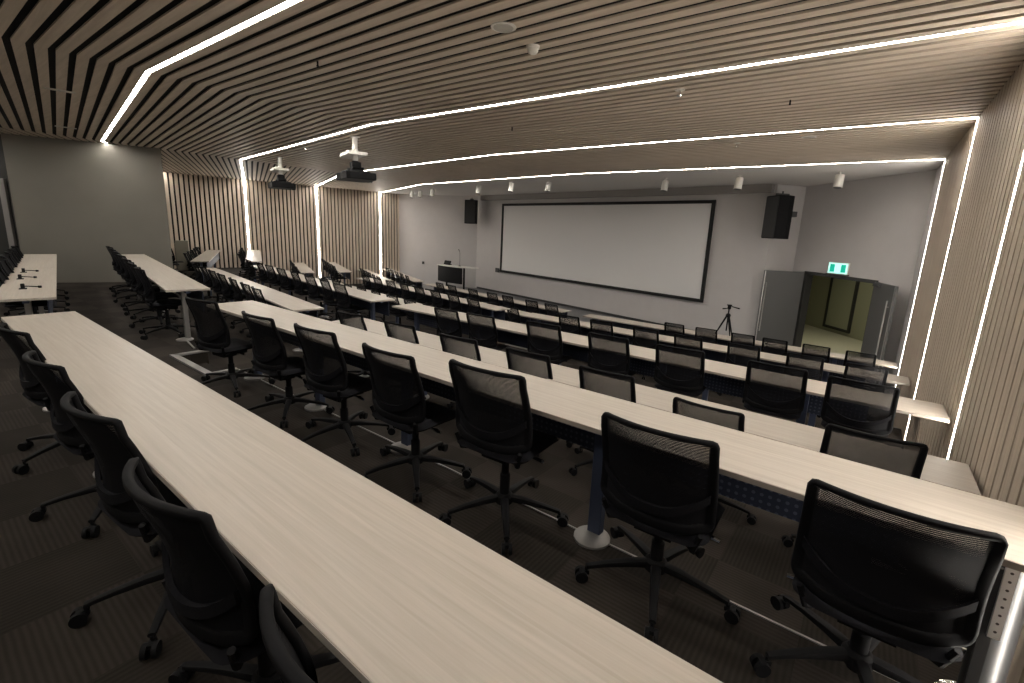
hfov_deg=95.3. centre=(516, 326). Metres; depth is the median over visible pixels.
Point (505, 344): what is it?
trim
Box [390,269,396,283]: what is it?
swivel chair
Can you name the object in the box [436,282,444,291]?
swivel chair
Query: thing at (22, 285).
desk microphone
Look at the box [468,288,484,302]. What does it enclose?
swivel chair
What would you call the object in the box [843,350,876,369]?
swivel chair
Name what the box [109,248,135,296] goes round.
swivel chair
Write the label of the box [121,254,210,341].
desk
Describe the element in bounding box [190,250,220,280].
desk
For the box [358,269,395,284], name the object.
desk
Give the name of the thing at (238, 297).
swivel chair
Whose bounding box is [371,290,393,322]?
swivel chair
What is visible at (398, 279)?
swivel chair
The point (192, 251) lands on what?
swivel chair
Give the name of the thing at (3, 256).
swivel chair
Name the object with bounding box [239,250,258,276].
swivel chair
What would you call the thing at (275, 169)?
mount
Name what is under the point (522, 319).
desk
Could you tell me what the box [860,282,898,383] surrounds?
door leaf
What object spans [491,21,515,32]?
ceiling speaker
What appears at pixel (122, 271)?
swivel chair
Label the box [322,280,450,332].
desk
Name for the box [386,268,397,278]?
swivel chair
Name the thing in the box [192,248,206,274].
swivel chair
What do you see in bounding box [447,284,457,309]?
swivel chair
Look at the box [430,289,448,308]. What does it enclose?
swivel chair
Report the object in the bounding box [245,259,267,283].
swivel chair
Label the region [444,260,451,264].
control panel
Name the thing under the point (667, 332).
swivel chair
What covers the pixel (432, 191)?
ceiling spotlight
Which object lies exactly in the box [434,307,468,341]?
swivel chair
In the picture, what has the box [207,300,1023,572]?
desk
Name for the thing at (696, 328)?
swivel chair
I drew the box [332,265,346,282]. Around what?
swivel chair
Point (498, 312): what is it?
desk
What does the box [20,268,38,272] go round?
desk microphone
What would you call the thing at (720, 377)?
desk
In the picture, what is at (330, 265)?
swivel chair
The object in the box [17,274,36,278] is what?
desk microphone
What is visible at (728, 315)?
camera tripod
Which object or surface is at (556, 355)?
swivel chair
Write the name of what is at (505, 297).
swivel chair
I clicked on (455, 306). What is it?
swivel chair
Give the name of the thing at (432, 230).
wall
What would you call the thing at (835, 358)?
desk
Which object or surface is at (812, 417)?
desk
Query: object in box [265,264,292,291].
swivel chair
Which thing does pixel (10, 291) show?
desk
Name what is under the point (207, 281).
swivel chair
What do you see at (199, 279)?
swivel chair
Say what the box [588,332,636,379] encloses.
swivel chair
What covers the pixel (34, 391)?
swivel chair
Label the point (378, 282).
swivel chair
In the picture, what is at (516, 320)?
swivel chair
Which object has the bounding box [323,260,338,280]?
swivel chair
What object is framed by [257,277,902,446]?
floor
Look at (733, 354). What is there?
swivel chair
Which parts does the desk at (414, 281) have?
modesty panel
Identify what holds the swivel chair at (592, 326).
on the floor at (724, 399)
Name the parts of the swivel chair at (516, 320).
panel, frame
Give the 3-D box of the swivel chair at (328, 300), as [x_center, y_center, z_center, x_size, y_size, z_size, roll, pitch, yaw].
[-3.643,-0.488,9.409,0.739,0.941,0.734,-8,16,-41]
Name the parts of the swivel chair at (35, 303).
panel, frame, seat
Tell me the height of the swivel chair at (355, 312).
0.941 m
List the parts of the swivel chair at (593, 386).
leg, panel, frame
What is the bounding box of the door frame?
[0,178,16,265]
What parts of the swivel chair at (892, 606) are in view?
lever, leg, leg, leg, leg, seat, leg, panel, frame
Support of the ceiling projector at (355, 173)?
hanging from the ceiling
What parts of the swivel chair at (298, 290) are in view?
panel, frame, seat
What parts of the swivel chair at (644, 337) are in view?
panel, frame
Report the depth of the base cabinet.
17.39 m
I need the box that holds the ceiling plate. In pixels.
[43,87,75,93]
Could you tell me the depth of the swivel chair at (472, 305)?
11.37 m
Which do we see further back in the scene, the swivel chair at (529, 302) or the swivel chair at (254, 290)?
the swivel chair at (529, 302)
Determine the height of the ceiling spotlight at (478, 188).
0.352 m
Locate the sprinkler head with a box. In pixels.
[674,88,684,96]
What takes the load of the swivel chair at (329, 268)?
on the floor at (724, 399)
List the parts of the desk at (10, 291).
modesty panel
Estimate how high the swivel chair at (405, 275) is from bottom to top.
0.941 m
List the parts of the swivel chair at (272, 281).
panel, frame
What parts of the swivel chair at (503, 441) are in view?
leg, leg, panel, frame, leg, seat, leg, leg, lever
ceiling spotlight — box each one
[418,189,422,197]
[430,188,434,196]
[476,184,480,193]
[508,181,514,191]
[545,180,551,191]
[661,178,668,191]
[734,175,743,189]
[833,171,844,188]
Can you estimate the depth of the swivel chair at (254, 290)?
7.68 m
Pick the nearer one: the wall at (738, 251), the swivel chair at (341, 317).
the swivel chair at (341, 317)
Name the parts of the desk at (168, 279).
modesty panel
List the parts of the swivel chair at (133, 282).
frame, panel, leg, seat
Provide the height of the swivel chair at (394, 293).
0.942 m
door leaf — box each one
[754,270,804,345]
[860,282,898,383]
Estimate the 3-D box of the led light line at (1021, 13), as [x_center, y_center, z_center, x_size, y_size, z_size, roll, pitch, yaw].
[-4.562,-1.757,11.011,1.747,4.571,22.263,-8,16,-41]
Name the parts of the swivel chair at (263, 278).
panel, frame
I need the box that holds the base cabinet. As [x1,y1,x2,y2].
[174,240,188,270]
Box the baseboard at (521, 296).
[477,287,690,329]
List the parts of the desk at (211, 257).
modesty panel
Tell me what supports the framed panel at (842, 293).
attached to the wall at (818, 294)
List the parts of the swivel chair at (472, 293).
panel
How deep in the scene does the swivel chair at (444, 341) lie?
4.77 m
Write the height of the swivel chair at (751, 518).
0.919 m
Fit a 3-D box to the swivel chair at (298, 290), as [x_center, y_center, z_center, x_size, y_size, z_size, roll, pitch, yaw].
[-4.810,-0.781,10.568,0.716,0.941,0.748,-8,16,-41]
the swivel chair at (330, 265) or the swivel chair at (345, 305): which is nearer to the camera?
the swivel chair at (345, 305)
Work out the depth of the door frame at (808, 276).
12.93 m
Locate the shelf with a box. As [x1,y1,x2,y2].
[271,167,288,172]
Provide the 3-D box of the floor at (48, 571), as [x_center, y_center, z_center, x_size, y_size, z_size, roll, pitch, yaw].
[-7.901,0.503,7.959,6.072,1.602,24.348,-8,16,-41]
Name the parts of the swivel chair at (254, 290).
panel, frame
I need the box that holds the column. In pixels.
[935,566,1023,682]
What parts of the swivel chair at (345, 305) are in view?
panel, frame, seat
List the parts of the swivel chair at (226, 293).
panel, frame, seat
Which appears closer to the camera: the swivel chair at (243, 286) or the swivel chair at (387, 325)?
the swivel chair at (387, 325)
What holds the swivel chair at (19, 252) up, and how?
on the floor at (48, 571)
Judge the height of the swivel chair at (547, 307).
0.941 m
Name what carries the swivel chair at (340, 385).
on the floor at (48, 571)
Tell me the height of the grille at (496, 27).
0.004 m
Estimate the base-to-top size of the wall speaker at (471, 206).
1.220 m
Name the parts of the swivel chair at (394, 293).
panel, frame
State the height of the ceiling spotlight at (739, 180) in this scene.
0.352 m
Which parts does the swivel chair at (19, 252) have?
frame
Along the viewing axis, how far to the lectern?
21.77 m
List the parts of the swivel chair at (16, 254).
frame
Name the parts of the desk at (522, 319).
modesty panel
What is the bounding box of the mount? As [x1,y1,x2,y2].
[340,150,367,159]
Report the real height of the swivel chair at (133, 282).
0.941 m
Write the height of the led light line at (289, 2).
4.571 m
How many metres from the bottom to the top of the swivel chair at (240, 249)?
0.941 m
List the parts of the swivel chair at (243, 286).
panel, frame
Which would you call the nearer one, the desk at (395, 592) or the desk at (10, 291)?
the desk at (395, 592)
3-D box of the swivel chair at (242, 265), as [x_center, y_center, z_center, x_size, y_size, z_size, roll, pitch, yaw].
[-8.585,-1.867,14.982,0.740,0.941,0.724,-5,14,-32]
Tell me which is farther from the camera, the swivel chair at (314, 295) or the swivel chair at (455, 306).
the swivel chair at (455, 306)
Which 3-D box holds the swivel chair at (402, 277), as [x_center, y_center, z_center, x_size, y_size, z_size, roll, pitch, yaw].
[-4.836,-1.861,20.367,0.748,0.942,0.711,9,13,29]
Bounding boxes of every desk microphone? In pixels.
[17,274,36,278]
[19,283,41,288]
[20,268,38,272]
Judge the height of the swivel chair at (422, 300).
0.941 m
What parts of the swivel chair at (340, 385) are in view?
panel, leg, frame, leg, seat, leg, leg, leg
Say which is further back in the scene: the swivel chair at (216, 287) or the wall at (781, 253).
the wall at (781, 253)
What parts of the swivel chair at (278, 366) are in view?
panel, frame, leg, leg, leg, seat, leg, leg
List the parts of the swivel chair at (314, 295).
panel, frame, seat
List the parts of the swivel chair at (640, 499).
leg, leg, leg, panel, frame, seat, leg, leg, lever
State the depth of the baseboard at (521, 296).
18.67 m
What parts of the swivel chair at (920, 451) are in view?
panel, frame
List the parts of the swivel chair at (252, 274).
panel, frame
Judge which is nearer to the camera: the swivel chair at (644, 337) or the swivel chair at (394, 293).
the swivel chair at (644, 337)
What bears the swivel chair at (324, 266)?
on the floor at (724, 399)
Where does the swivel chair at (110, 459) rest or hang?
on the floor at (48, 571)
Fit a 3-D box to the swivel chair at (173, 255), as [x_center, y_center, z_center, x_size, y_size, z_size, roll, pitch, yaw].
[-11.990,-2.283,16.259,0.741,0.941,0.729,4,12,8]
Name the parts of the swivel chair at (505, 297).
panel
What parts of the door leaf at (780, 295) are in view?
handle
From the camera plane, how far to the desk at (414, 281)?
20.56 m
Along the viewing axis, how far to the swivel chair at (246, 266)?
15.51 m
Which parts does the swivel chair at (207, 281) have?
panel, frame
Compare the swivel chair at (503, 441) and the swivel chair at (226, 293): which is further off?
the swivel chair at (226, 293)
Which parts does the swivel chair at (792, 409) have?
seat, panel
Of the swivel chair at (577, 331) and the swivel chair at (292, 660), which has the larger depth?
the swivel chair at (577, 331)
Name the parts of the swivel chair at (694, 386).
panel, seat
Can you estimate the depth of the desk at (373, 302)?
9.23 m
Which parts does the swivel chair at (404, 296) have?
panel, frame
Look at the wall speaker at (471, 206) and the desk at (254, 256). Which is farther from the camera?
the wall speaker at (471, 206)
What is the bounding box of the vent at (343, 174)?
[341,171,345,177]
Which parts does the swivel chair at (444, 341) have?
panel, frame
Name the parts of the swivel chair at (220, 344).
panel, frame, leg, leg, seat, leg, leg, leg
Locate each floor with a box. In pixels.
[0,282,897,682]
[162,267,965,682]
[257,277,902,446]
[349,283,889,420]
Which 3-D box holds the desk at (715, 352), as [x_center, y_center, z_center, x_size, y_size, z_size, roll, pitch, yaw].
[2.921,0.602,8.797,6.832,0.734,0.468,11,15,36]
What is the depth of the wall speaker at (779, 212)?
12.10 m
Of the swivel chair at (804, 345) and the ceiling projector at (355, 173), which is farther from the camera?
the swivel chair at (804, 345)
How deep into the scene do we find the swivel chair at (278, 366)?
3.81 m
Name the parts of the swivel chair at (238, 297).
panel, frame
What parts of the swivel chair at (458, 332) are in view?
panel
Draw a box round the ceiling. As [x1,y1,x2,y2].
[0,0,1023,195]
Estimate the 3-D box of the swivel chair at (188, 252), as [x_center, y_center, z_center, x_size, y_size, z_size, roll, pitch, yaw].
[-10.231,-1.945,15.004,0.711,0.942,0.748,8,13,24]
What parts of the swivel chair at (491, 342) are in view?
panel, frame, seat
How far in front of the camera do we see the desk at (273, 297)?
8.07 m
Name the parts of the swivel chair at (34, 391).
panel, frame, leg, leg, seat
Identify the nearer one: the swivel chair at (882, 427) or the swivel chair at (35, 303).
the swivel chair at (882, 427)
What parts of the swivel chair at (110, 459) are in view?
panel, frame, leg, seat, leg, leg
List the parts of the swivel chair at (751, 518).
panel, frame, leg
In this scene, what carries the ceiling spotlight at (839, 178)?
attached to the ceiling
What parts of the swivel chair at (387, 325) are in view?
panel, frame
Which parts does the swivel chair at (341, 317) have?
panel, frame, leg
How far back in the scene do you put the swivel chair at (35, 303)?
5.95 m
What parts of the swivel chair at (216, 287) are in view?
panel, frame, seat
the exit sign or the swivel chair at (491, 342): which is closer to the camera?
the swivel chair at (491, 342)
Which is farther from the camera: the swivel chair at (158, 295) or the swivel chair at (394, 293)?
the swivel chair at (394, 293)
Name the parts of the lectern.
panel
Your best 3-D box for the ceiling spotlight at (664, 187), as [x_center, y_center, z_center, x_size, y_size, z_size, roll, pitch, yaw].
[3.953,-3.786,12.470,0.183,0.352,0.216,11,15,36]
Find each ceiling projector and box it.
[268,156,295,189]
[336,136,375,182]
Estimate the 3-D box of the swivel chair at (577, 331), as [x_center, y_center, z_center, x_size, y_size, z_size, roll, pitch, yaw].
[1.187,0.201,9.831,0.734,0.947,0.739,11,14,36]
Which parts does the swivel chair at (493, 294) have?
panel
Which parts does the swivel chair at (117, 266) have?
panel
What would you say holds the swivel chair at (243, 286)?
on the floor at (750, 565)
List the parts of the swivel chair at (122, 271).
panel, leg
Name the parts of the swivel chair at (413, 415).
leg, panel, frame, leg, seat, leg, leg, lever, leg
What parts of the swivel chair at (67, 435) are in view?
frame, panel, leg, seat, leg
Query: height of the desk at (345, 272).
0.734 m
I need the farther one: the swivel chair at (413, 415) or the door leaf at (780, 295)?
the door leaf at (780, 295)
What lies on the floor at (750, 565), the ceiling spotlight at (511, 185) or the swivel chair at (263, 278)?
the swivel chair at (263, 278)
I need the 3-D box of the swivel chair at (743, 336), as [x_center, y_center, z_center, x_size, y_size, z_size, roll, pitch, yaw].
[5.173,0.588,10.715,0.740,0.947,0.731,11,14,35]
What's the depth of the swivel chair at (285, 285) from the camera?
10.98 m
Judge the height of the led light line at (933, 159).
4.571 m
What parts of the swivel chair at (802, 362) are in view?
frame, panel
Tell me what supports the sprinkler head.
attached to the ceiling
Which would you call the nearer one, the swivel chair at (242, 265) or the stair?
the stair
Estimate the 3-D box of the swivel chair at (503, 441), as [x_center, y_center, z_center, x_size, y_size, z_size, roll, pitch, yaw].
[-0.048,0.633,2.696,0.748,0.964,0.719,10,14,33]
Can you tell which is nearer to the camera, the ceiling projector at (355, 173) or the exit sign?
the ceiling projector at (355, 173)
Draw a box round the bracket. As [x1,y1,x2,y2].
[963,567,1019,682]
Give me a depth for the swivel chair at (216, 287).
9.97 m
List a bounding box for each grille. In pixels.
[493,24,513,31]
[761,196,779,237]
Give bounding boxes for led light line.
[101,0,299,142]
[240,13,1023,458]
[316,117,977,436]
[379,159,943,368]
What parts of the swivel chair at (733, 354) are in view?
panel, frame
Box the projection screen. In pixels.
[500,200,715,302]
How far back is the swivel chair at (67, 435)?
2.40 m
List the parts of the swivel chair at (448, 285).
panel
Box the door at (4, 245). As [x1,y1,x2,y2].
[0,134,19,279]
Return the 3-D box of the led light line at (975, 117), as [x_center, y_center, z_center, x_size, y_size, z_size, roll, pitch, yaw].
[-2.553,-2.130,13.233,1.675,4.571,21.780,-8,16,-41]
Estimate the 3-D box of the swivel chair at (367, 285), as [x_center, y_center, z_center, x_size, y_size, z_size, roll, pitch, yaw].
[-4.834,-1.263,15.603,0.732,0.941,0.733,-9,16,-44]
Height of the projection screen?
3.111 m
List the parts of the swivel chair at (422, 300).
panel, frame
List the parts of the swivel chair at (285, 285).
panel, frame, seat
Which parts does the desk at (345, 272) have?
modesty panel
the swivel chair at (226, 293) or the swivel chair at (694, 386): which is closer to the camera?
the swivel chair at (694, 386)
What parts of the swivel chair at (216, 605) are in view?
panel, frame, leg, seat, leg, leg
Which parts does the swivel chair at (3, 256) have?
panel, frame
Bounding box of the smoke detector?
[526,43,539,54]
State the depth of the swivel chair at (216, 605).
1.27 m
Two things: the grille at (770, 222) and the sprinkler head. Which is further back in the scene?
the grille at (770, 222)
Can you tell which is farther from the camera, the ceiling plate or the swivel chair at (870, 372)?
the swivel chair at (870, 372)
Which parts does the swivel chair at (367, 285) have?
panel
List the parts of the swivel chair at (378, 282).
panel, frame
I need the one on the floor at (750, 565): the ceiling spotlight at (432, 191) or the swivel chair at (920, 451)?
the swivel chair at (920, 451)
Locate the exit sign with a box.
[825,262,850,275]
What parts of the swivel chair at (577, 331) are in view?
panel, frame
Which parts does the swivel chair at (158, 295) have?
frame, panel, leg, seat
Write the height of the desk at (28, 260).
0.734 m
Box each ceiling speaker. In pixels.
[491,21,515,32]
[801,136,816,138]
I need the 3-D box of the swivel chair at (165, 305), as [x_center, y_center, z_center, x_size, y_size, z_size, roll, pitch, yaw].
[-4.837,-0.353,6.471,0.722,0.941,0.747,-8,16,-43]
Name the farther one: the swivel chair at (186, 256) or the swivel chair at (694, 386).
the swivel chair at (186, 256)
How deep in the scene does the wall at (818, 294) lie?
16.38 m
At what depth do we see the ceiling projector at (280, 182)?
11.64 m
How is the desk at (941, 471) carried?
on the floor at (750, 565)
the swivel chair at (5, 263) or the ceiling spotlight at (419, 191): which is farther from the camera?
the ceiling spotlight at (419, 191)
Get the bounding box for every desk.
[0,268,56,314]
[1,311,722,682]
[14,254,56,311]
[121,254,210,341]
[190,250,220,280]
[197,268,323,351]
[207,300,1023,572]
[245,250,261,282]
[253,265,394,319]
[294,263,314,290]
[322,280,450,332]
[328,262,351,283]
[331,318,980,567]
[356,277,509,320]
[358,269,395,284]
[382,269,424,286]
[392,303,949,424]
[405,285,533,324]
[424,284,571,317]
[521,313,909,386]
[552,363,911,426]
[583,314,896,368]
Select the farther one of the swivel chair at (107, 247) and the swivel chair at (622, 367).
the swivel chair at (107, 247)
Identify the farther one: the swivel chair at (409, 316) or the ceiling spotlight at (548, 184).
the ceiling spotlight at (548, 184)
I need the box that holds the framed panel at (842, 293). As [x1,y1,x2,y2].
[822,278,859,333]
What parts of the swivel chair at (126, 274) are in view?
panel, frame, leg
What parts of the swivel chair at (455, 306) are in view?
panel, frame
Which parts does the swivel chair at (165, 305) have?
panel, frame, leg, leg, seat, leg, leg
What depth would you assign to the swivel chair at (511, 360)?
4.29 m
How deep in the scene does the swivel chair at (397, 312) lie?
11.30 m
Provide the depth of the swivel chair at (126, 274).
8.04 m
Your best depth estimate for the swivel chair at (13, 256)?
7.79 m
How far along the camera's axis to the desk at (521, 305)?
15.51 m
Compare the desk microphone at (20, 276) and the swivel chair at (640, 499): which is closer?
the swivel chair at (640, 499)
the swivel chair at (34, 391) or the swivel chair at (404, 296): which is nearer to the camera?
the swivel chair at (34, 391)
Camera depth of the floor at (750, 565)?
3.43 m
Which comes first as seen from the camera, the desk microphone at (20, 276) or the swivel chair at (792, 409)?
the swivel chair at (792, 409)
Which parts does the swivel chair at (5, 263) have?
panel, frame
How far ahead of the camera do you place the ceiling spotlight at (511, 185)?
14.94 m
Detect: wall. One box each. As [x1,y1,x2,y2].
[0,132,175,293]
[163,171,399,283]
[399,194,477,287]
[476,184,777,338]
[765,184,806,270]
[793,170,936,385]
[805,275,873,340]
[890,61,1023,682]
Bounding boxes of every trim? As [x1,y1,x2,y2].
[164,318,898,682]
[480,184,775,200]
[505,344,899,428]
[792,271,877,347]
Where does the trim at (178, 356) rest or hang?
attached to the floor at (48, 571)
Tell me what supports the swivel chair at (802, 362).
on the floor at (724, 399)
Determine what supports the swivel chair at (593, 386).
on the floor at (750, 565)
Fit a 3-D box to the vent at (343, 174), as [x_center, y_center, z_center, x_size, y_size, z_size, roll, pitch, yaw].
[-3.079,-2.693,8.290,0.008,0.100,0.330,-6,14,-35]
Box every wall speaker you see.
[464,199,477,223]
[761,191,796,238]
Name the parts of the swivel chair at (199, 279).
panel, frame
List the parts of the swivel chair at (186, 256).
frame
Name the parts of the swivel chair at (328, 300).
panel, frame, seat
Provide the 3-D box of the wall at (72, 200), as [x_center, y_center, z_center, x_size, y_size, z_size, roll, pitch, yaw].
[-12.083,-2.674,13.899,2.688,4.538,8.092,-6,15,-37]
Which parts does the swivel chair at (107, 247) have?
panel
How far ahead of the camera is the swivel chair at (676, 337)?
8.14 m
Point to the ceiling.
(258, 88)
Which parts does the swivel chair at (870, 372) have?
panel, frame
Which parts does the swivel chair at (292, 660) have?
panel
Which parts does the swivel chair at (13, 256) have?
frame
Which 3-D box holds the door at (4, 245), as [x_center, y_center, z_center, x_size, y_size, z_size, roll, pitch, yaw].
[-12.627,-2.486,9.603,3.480,3.206,0.150,-4,13,-28]
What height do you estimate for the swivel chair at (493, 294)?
0.941 m
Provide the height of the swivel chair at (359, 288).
0.941 m
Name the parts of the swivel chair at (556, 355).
panel, seat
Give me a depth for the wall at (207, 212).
20.59 m
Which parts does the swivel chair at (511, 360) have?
panel, frame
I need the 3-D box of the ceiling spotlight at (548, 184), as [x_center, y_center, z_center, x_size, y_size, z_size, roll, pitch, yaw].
[0.954,-4.283,14.224,0.183,0.352,0.216,11,15,36]
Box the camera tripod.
[717,304,739,335]
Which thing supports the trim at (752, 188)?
attached to the wall at (738, 251)
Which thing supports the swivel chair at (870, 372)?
on the floor at (724, 399)
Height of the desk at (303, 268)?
0.734 m
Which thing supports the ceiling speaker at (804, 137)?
attached to the ceiling
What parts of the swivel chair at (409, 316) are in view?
panel, frame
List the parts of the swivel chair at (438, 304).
panel, frame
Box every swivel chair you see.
[0,254,69,315]
[0,259,37,322]
[0,265,56,340]
[0,322,69,474]
[4,251,69,309]
[8,248,68,299]
[11,246,68,293]
[22,350,124,538]
[60,391,196,660]
[106,246,133,291]
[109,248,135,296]
[112,251,142,302]
[117,254,155,310]
[121,258,179,318]
[122,457,340,682]
[127,262,190,327]
[134,267,194,339]
[171,248,186,274]
[183,253,197,280]
[185,297,275,396]
[186,251,211,279]
[189,250,206,277]
[191,263,224,300]
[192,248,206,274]
[199,266,224,303]
[207,269,238,314]
[216,273,245,320]
[228,277,244,328]
[237,253,257,281]
[238,252,252,278]
[239,249,258,275]
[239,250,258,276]
[239,282,255,337]
[241,311,334,427]
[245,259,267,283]
[249,286,273,342]
[255,262,279,287]
[259,583,317,682]
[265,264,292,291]
[276,267,304,295]
[290,271,323,311]
[294,323,395,456]
[304,275,335,316]
[319,279,351,320]
[321,259,333,278]
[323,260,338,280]
[326,262,342,282]
[329,263,343,280]
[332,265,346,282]
[333,282,366,313]
[337,310,370,375]
[343,283,367,315]
[357,287,382,320]
[362,275,374,290]
[362,342,471,502]
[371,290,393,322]
[373,277,387,293]
[384,320,425,398]
[385,280,401,296]
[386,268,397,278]
[386,294,411,328]
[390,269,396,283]
[394,271,405,282]
[399,283,415,300]
[400,273,411,284]
[404,299,429,333]
[405,275,411,286]
[414,286,431,304]
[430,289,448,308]
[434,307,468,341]
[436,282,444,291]
[438,359,568,554]
[439,333,480,409]
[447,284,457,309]
[447,293,467,312]
[466,297,480,314]
[466,312,509,350]
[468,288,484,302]
[487,292,502,306]
[502,295,520,320]
[506,306,525,324]
[506,347,572,456]
[525,299,538,313]
[526,320,572,363]
[545,303,558,316]
[558,314,580,361]
[569,365,651,475]
[575,412,740,644]
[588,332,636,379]
[590,319,613,340]
[633,326,658,379]
[654,344,706,396]
[664,322,684,337]
[671,397,756,524]
[673,333,702,356]
[695,327,716,343]
[717,342,760,402]
[730,332,754,349]
[743,360,808,419]
[749,478,1008,682]
[761,337,787,355]
[781,423,928,566]
[784,352,823,417]
[801,343,830,362]
[820,375,899,441]
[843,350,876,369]
[843,362,888,420]
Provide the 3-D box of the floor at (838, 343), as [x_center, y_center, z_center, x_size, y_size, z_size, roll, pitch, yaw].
[0.576,-0.402,17.433,23.385,0.252,24.550,2,12,-5]
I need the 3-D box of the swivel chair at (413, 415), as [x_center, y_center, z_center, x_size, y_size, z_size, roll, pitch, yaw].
[-0.688,0.541,3.110,0.723,0.919,0.747,11,15,36]
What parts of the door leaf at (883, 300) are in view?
handle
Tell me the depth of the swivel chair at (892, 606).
1.51 m
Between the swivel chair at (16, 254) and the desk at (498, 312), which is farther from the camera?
the desk at (498, 312)
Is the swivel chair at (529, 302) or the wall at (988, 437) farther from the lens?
the swivel chair at (529, 302)
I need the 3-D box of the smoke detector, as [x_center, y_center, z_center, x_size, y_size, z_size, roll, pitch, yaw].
[0.134,-2.327,3.928,0.116,0.062,0.116,11,15,36]
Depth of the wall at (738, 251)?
14.79 m
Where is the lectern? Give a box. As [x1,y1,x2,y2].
[437,264,478,289]
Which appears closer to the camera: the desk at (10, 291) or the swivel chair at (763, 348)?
the desk at (10, 291)
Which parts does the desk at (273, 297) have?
modesty panel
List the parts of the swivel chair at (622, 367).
panel, seat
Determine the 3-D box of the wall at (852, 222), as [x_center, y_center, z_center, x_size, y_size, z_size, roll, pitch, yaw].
[8.143,-1.271,11.511,0.140,4.518,3.900,2,12,-5]
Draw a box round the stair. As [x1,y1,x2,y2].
[197,363,219,371]
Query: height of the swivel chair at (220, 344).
0.909 m
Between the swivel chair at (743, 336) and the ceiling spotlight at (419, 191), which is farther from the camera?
the ceiling spotlight at (419, 191)
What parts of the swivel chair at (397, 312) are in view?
panel, frame, seat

